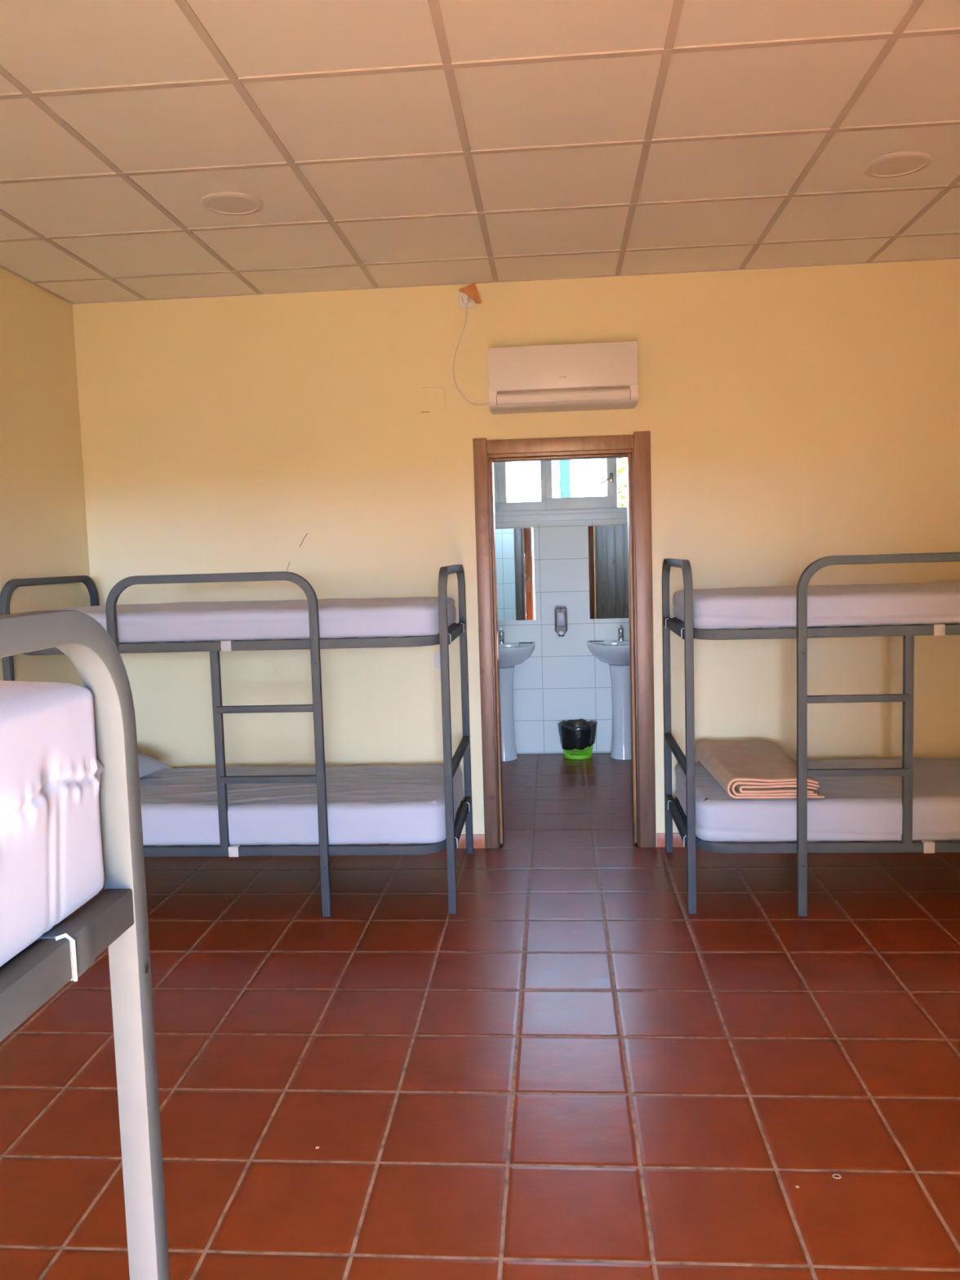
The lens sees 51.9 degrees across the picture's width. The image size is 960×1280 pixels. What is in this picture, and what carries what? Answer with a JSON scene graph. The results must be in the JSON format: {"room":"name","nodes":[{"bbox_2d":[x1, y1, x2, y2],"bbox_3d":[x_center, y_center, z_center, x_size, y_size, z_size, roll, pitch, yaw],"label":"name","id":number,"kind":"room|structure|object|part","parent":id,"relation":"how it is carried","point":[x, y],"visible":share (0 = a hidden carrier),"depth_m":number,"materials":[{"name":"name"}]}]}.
{"room":"dormitory","nodes":[
{"label":"dormitory","id":0,"kind":"room"},
{"bbox_2d":[0,267,90,687],"bbox_3d":[-2.403,-0.056,2.040,0.200,2.987,6.400,-1,5,5],"label":"wall","id":1,"kind":"structure","parent":0,"point":[43,530],"depth_m":4.73,"materials":[{"name":"beige paint"}]},
{"bbox_2d":[0,752,959,1279],"bbox_3d":[0.452,1.310,3.262,5.637,0.120,9.015,-1,5,5],"label":"floor","id":2,"kind":"structure","parent":0,"point":[571,1071],"depth_m":2.97,"materials":[{"name":"tile"}]},
{"bbox_2d":[0,609,169,1279],"bbox_3d":[-1.367,0.771,0.761,1.962,1.506,0.916,-1,5,5],"label":"bunk bed","id":3,"kind":"object","parent":2,"relation":"on","point":[116,919],"visible":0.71,"depth_m":1.06,"materials":[{"name":"grey metal"}]},
{"bbox_2d":[0,680,104,966],"bbox_3d":[-1.384,0.201,0.715,1.922,0.246,0.852,-1,5,5],"label":"mattress","id":4,"kind":"object","parent":3,"relation":"on","point":[51,864],"visible":1,"depth_m":0.93,"materials":[{"name":"white fabric"}]},
{"bbox_2d":[0,564,473,916],"bbox_3d":[-1.065,0.420,4.681,1.962,1.490,0.916,-1,5,5],"label":"bunk bed","id":5,"kind":"object","parent":2,"relation":"on","point":[447,634],"visible":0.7,"depth_m":4.24,"materials":[{"name":"grey metal"}]},
{"bbox_3d":[-2.021,0.442,4.773,0.034,1.488,0.883,-1,5,5],"label":"frame","id":6,"kind":"part","parent":5,"relation":"part of","materials":[{"name":"grey metal"}]},
{"bbox_3d":[-1.124,0.461,4.245,0.917,1.490,0.030,-1,5,5],"label":"guard rail","id":7,"kind":"part","parent":5,"relation":"part of","materials":[{"name":"grey metal"}]},
{"bbox_3d":[-1.127,0.474,4.276,0.036,0.870,0.030,-1,5,5],"label":"ladder post","id":8,"kind":"part","parent":5,"relation":"part of","materials":[{"name":"grey metal"}]},
{"bbox_2d":[52,596,456,643],"bbox_3d":[-1.079,-0.105,4.640,1.882,0.143,0.837,-1,5,5],"label":"mattress","id":9,"kind":"object","parent":5,"relation":"on","point":[187,621],"visible":0.81,"depth_m":4.23,"materials":[{"name":"white fabric"}]},
{"bbox_2d":[139,764,462,845],"bbox_3d":[-1.052,0.767,4.719,1.889,0.190,0.836,-1,5,5],"label":"mattress","id":10,"kind":"object","parent":5,"relation":"on","point":[375,804],"visible":0.67,"depth_m":4.33,"materials":[{"name":"white fabric"}]},
{"bbox_2d":[137,752,171,777],"bbox_3d":[-1.813,0.631,4.716,0.380,0.146,0.660,-1,5,12],"label":"pillow","id":11,"kind":"object","parent":10,"relation":"on","point":[148,765],"visible":0.09,"depth_m":4.83,"materials":[{"name":"white fabric"}]},
{"bbox_3d":[-0.106,0.398,4.621,0.034,1.488,0.883,-1,5,5],"label":"frame","id":12,"kind":"part","parent":5,"relation":"part of","materials":[{"name":"grey metal"}]},
{"bbox_2d":[498,627,535,761],"bbox_3d":[0.164,0.406,7.317,0.504,0.978,0.425,-1,5,5],"label":"washbasin","id":13,"kind":"object","parent":2,"relation":"on","point":[511,655],"visible":0.61,"depth_m":7.30,"materials":[{"name":"white ceramic"}]},
{"bbox_2d":[498,627,505,644],"bbox_3d":[0.159,-0.030,7.380,0.048,0.121,0.141,-1,5,5],"label":"faucet","id":14,"kind":"object","parent":13,"relation":"on","point":[501,633],"depth_m":7.41,"materials":[{"name":"silver metal"}]},
{"bbox_2d":[498,642,535,667],"bbox_3d":[0.156,0.127,7.292,0.504,0.175,0.425,-1,5,5],"label":"basin","id":15,"kind":"object","parent":13,"relation":"in","point":[511,655],"depth_m":7.22,"materials":[{"name":"white ceramic"}]},
{"bbox_2d":[563,744,593,759],"bbox_3d":[0.730,0.756,7.374,0.261,0.237,0.262,-1,5,5],"label":"basket","id":16,"kind":"object","parent":2,"relation":"on","point":[566,755],"visible":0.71,"depth_m":7.29,"materials":[{"name":"green plastic"}]},
{"bbox_2d":[557,719,597,755],"bbox_3d":[0.731,0.742,7.371,0.293,0.264,0.288,-1,5,5],"label":"bag","id":17,"kind":"object","parent":16,"relation":"in","point":[577,734],"visible":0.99,"depth_m":7.26,"materials":[{"name":"black plastic"}]},
{"bbox_2d":[586,625,631,759],"bbox_3d":[1.051,0.386,7.247,0.504,0.978,0.425,-1,5,5],"label":"washbasin","id":18,"kind":"object","parent":2,"relation":"on","point":[615,653],"visible":0.76,"depth_m":7.24,"materials":[{"name":"white ceramic"}]},
{"bbox_2d":[586,640,629,665],"bbox_3d":[1.043,0.106,7.222,0.504,0.175,0.425,-1,5,5],"label":"basin","id":19,"kind":"object","parent":18,"relation":"in","point":[612,652],"depth_m":7.16,"materials":[{"name":"white ceramic"}]},
{"bbox_2d":[617,625,624,640],"bbox_3d":[1.046,-0.050,7.309,0.048,0.121,0.141,-1,5,5],"label":"faucet","id":20,"kind":"object","parent":18,"relation":"on","point":[620,630],"depth_m":7.34,"materials":[{"name":"silver metal"}]},
{"bbox_2d":[662,551,959,915],"bbox_3d":[1.865,0.354,4.450,1.962,1.490,0.916,-1,5,5],"label":"bunk bed","id":21,"kind":"object","parent":2,"relation":"on","point":[686,824],"visible":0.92,"depth_m":4.06,"materials":[{"name":"grey metal"}]},
{"bbox_3d":[0.909,0.375,4.541,0.034,1.488,0.883,-1,5,5],"label":"frame","id":22,"kind":"part","parent":21,"relation":"part of","materials":[{"name":"grey metal"}]},
{"bbox_2d":[672,581,959,629],"bbox_3d":[1.849,-0.173,4.409,1.886,0.146,0.839,-1,5,5],"label":"mattress","id":23,"kind":"object","parent":21,"relation":"on","point":[937,602],"visible":0.91,"depth_m":4.05,"materials":[{"name":"white fabric"}]},
{"bbox_2d":[675,757,959,841],"bbox_3d":[1.880,0.703,4.486,1.890,0.185,0.840,-1,5,5],"label":"mattress","id":24,"kind":"object","parent":21,"relation":"on","point":[851,808],"visible":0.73,"depth_m":4.14,"materials":[{"name":"white fabric"}]},
{"bbox_2d":[694,739,824,798],"bbox_3d":[1.249,0.580,4.513,0.434,0.100,0.772,-1,5,5],"label":"folded blanket","id":25,"kind":"object","parent":24,"relation":"on","point":[754,768],"visible":0.98,"depth_m":4.33,"materials":[{"name":"beige fabric"}]},
{"bbox_3d":[1.762,0.396,4.017,0.920,1.490,0.030,-1,5,5],"label":"guard rail","id":26,"kind":"part","parent":21,"relation":"part of","materials":[{"name":"grey metal"}]},
{"bbox_3d":[1.755,0.409,4.048,0.036,0.870,0.030,-1,5,5],"label":"ladder post","id":27,"kind":"part","parent":21,"relation":"part of","materials":[{"name":"grey metal"}]},
{"bbox_2d":[832,1173,841,1178],"bbox_3d":[0.872,1.311,2.413,0.021,0.002,0.017,-1,5,5],"label":"crumb","id":28,"kind":"object","parent":2,"relation":"on","point":[833,1174],"visible":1,"depth_m":2.41,"materials":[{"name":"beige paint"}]},
{"bbox_2d":[0,0,959,304],"bbox_3d":[0.272,-1.536,1.799,5.237,0.055,6.200,-1,5,5],"label":"ceiling","id":29,"kind":"structure","parent":0,"point":[381,144],"depth_m":3.20,"materials":[{"name":"beige paint"}]},
{"bbox_2d":[200,191,262,215],"bbox_3d":[-0.934,-1.643,3.723,0.228,0.011,0.228,-1,5,5],"label":"recessed light","id":30,"kind":"object","parent":29,"relation":"in","point":[232,203],"visible":1,"depth_m":3.71,"materials":[{"name":"beige plastic"}]},
{"bbox_2d":[208,196,256,213],"bbox_3d":[-0.934,-1.644,3.723,0.179,0.006,0.179,-1,5,5],"label":"diffuser","id":31,"kind":"object","parent":30,"relation":"attached to","point":[215,204],"depth_m":3.72,"materials":[{"name":"beige plastic"}]},
{"bbox_3d":[0.273,-1.511,1.801,5.237,0.005,6.199,-1,5,5],"label":"edge trim","id":32,"kind":"part","parent":29,"relation":"part of","materials":[{"name":"beige paint"}]},
{"bbox_2d":[863,151,932,177],"bbox_3d":[1.494,-1.699,3.531,0.228,0.011,0.228,-1,5,5],"label":"recessed light","id":33,"kind":"object","parent":29,"relation":"in","point":[905,162],"visible":1,"depth_m":3.52,"materials":[{"name":"beige plastic"}]},
{"bbox_2d":[871,156,924,175],"bbox_3d":[1.494,-1.699,3.531,0.179,0.006,0.179,-1,5,5],"label":"diffuser","id":34,"kind":"object","parent":33,"relation":"attached to","point":[881,166],"depth_m":3.53,"materials":[{"name":"beige plastic"}]},
{"bbox_2d":[72,258,959,834],"bbox_3d":[0.556,-0.414,5.071,5.637,2.987,0.139,-1,5,5],"label":"wall","id":35,"kind":"structure","parent":0,"point":[795,417],"depth_m":5.00,"materials":[{"name":"beige paint"}]},
{"bbox_2d":[168,834,484,848],"bbox_3d":[-0.990,1.078,5.252,2.039,0.074,0.010,-1,5,5],"label":"baseboard","id":36,"kind":"structure","parent":35,"relation":"attached to","point":[478,839],"depth_m":5.17,"materials":[{"name":"tile"}]},
{"bbox_2d":[434,652,449,667],"bbox_3d":[-0.196,0.103,5.100,0.080,0.080,0.012,-1,5,5],"label":"light switch","id":37,"kind":"object","parent":35,"relation":"attached to","point":[437,655],"visible":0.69,"depth_m":5.10,"materials":[{"name":"white plastic"}]},
{"bbox_2d":[457,289,475,308],"bbox_3d":[-0.068,-1.703,4.926,0.082,0.088,0.012,-1,5,5],"label":"wall socket","id":38,"kind":"object","parent":35,"relation":"attached to","point":[471,303],"visible":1,"depth_m":4.92,"materials":[{"name":"white plastic"}]},
{"bbox_2d":[458,283,481,303],"bbox_3d":[-0.049,-1.715,4.891,0.112,0.098,0.016,-1,5,5],"label":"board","id":39,"kind":"object","parent":38,"relation":"attached to","point":[471,290],"visible":1,"depth_m":4.89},
{"bbox_2d":[487,341,638,414],"bbox_3d":[0.404,-1.281,4.835,0.717,0.292,0.196,-1,5,5],"label":"air conditioner","id":40,"kind":"object","parent":35,"relation":"attached to","point":[593,376],"visible":1,"depth_m":4.74,"materials":[{"name":"white plastic"}]},
{"bbox_2d":[453,293,488,405],"bbox_3d":[-0.044,-1.450,4.930,0.192,0.548,0.024,-1,5,5],"label":"power cord","id":41,"kind":"object","parent":40,"relation":"attached to","point":[465,298],"visible":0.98,"depth_m":4.93,"materials":[{"name":"white plastic"}]},
{"bbox_3d":[0.396,-1.314,4.738,0.709,0.203,0.008,-1,5,5],"label":"panel","id":42,"kind":"part","parent":40,"relation":"part of","materials":[{"name":"white plastic"}]},
{"bbox_2d":[496,386,630,395],"bbox_3d":[0.401,-1.203,4.765,0.641,0.017,0.032,-1,5,5],"label":"air vent","id":43,"kind":"object","parent":40,"relation":"attached to","point":[500,390],"depth_m":4.75,"materials":[{"name":"grey plastic"}]},
{"bbox_2d":[472,431,656,848],"bbox_3d":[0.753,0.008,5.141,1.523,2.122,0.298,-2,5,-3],"label":"door frame","id":44,"kind":"structure","parent":35,"relation":"in","point":[635,447],"depth_m":5.03,"materials":[{"name":"brown wood"}]},
{"bbox_3d":[0.029,0.036,5.075,0.068,2.116,0.018,-1,5,5],"label":"casing","id":45,"kind":"part","parent":44,"relation":"part of","materials":[{"name":"brown wood"}]},
{"bbox_3d":[0.400,-0.981,4.955,0.736,0.070,0.015,-1,5,5],"label":"head casing","id":46,"kind":"part","parent":44,"relation":"part of","materials":[{"name":"brown wood"}]},
{"bbox_3d":[0.838,0.016,5.011,0.082,2.120,0.018,-1,5,5],"label":"casing","id":47,"kind":"part","parent":44,"relation":"part of","materials":[{"name":"brown wood"}]},
{"bbox_2d":[495,518,629,753],"bbox_3d":[0.674,-1.040,7.463,6.450,3.800,0.212,-1,5,5],"label":"wall","id":48,"kind":"structure","parent":0,"point":[562,680],"depth_m":7.47,"materials":[{"name":"white tile"}]},
{"bbox_2d":[495,528,535,620],"bbox_3d":[0.151,-0.490,7.446,0.514,0.690,0.008,-1,5,5],"label":"wall mirror","id":49,"kind":"object","parent":48,"relation":"attached to","point":[514,548],"visible":0.64,"depth_m":7.43,"materials":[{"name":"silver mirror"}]},
{"bbox_2d":[493,457,627,523],"bbox_3d":[0.637,-1.201,7.356,1.940,0.618,0.121,-1,5,5],"label":"window","id":50,"kind":"structure","parent":48,"relation":"in","point":[587,508],"depth_m":7.35,"materials":[{"name":"white"}]},
{"bbox_3d":[-0.068,-1.210,7.419,0.405,0.498,0.040,-1,5,5],"label":"sash","id":51,"kind":"part","parent":50,"relation":"part of","materials":[{"name":"white"}]},
{"bbox_3d":[0.164,-1.161,7.360,0.018,0.110,0.028,-1,5,5],"label":"handle","id":52,"kind":"part","parent":50,"relation":"part of","materials":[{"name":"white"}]},
{"bbox_3d":[0.317,-1.219,7.383,0.367,0.498,0.052,-1,5,5],"label":"sash","id":53,"kind":"part","parent":50,"relation":"part of","materials":[{"name":"white glass"}]},
{"bbox_3d":[0.639,-1.230,7.381,1.900,0.565,0.064,-1,5,5],"label":"frame","id":54,"kind":"part","parent":50,"relation":"part of","materials":[{"name":"white"}]},
{"bbox_3d":[0.647,-0.921,7.395,1.940,0.053,0.072,-1,5,5],"label":"sill","id":55,"kind":"part","parent":50,"relation":"part of","materials":[{"name":"white"}]},
{"bbox_3d":[0.750,-1.228,7.345,0.528,0.498,0.060,-1,5,5],"label":"sash","id":56,"kind":"part","parent":50,"relation":"part of","materials":[{"name":"white glass"}]},
{"bbox_3d":[0.929,-1.188,7.289,0.109,0.090,0.026,-2,5,1],"label":"handle","id":57,"kind":"part","parent":50,"relation":"part of","materials":[{"name":"silver metal"}]},
{"bbox_3d":[1.280,-1.233,7.316,0.532,0.515,0.036,-1,5,5],"label":"sash","id":58,"kind":"part","parent":50,"relation":"part of","materials":[{"name":"white glass"}]},
{"bbox_2d":[554,606,567,636],"bbox_3d":[0.608,-0.139,7.402,0.094,0.222,0.090,-1,5,5],"label":"soap dispenser","id":59,"kind":"object","parent":48,"relation":"attached to","point":[560,612],"visible":1,"depth_m":7.37,"materials":[{"name":"grey plastic"}]},
{"bbox_3d":[0.671,-0.886,7.376,2.450,0.010,0.012,-1,5,5],"label":"tile trim","id":60,"kind":"part","parent":48,"relation":"part of","materials":[{"name":"white tile"}]},
{"bbox_2d":[587,524,629,618],"bbox_3d":[1.071,-0.509,7.374,0.510,0.693,0.008,-1,5,5],"label":"wall mirror","id":61,"kind":"object","parent":48,"relation":"attached to","point":[608,567],"visible":0.64,"depth_m":7.38,"materials":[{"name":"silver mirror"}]},
{"label":"outside","id":62,"kind":"structure","parent":0,"visible":0},
{"bbox_3d":[9.442,-12.556,156.808,500.000,0.190,299.800,-1,5,5],"label":"ground","id":63,"kind":"structure","parent":62,"visible":0},
{"bbox_2d":[559,460,570,497],"bbox_3d":[0.742,-0.821,8.475,0.180,3.300,0.180,-1,5,5],"label":"post","id":64,"kind":"object","parent":63,"relation":"on","point":[564,465],"visible":0.02,"depth_m":8.38,"materials":[{"name":"teal paint"}]},
{"bbox_2d":[617,457,626,506],"bbox_3d":[1.631,-0.701,8.735,0.951,2.967,0.795,1,6,28],"label":"tree","id":65,"kind":"object","parent":63,"relation":"on","point":[619,470],"visible":0.04,"depth_m":8.71,"materials":[{"name":"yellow plant"}]},
{"bbox_3d":[3.016,-0.179,1.611,0.200,2.987,6.400,-1,5,5],"label":"wall","id":66,"kind":"structure","parent":0,"visible":0},
{"bbox_2d":[656,832,947,847],"bbox_3d":[2.053,1.009,5.012,2.288,0.074,0.010,-1,5,5],"label":"baseboard","id":67,"kind":"structure","parent":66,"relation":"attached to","point":[677,842],"depth_m":5.09,"materials":[{"name":"tile"}]}
]}

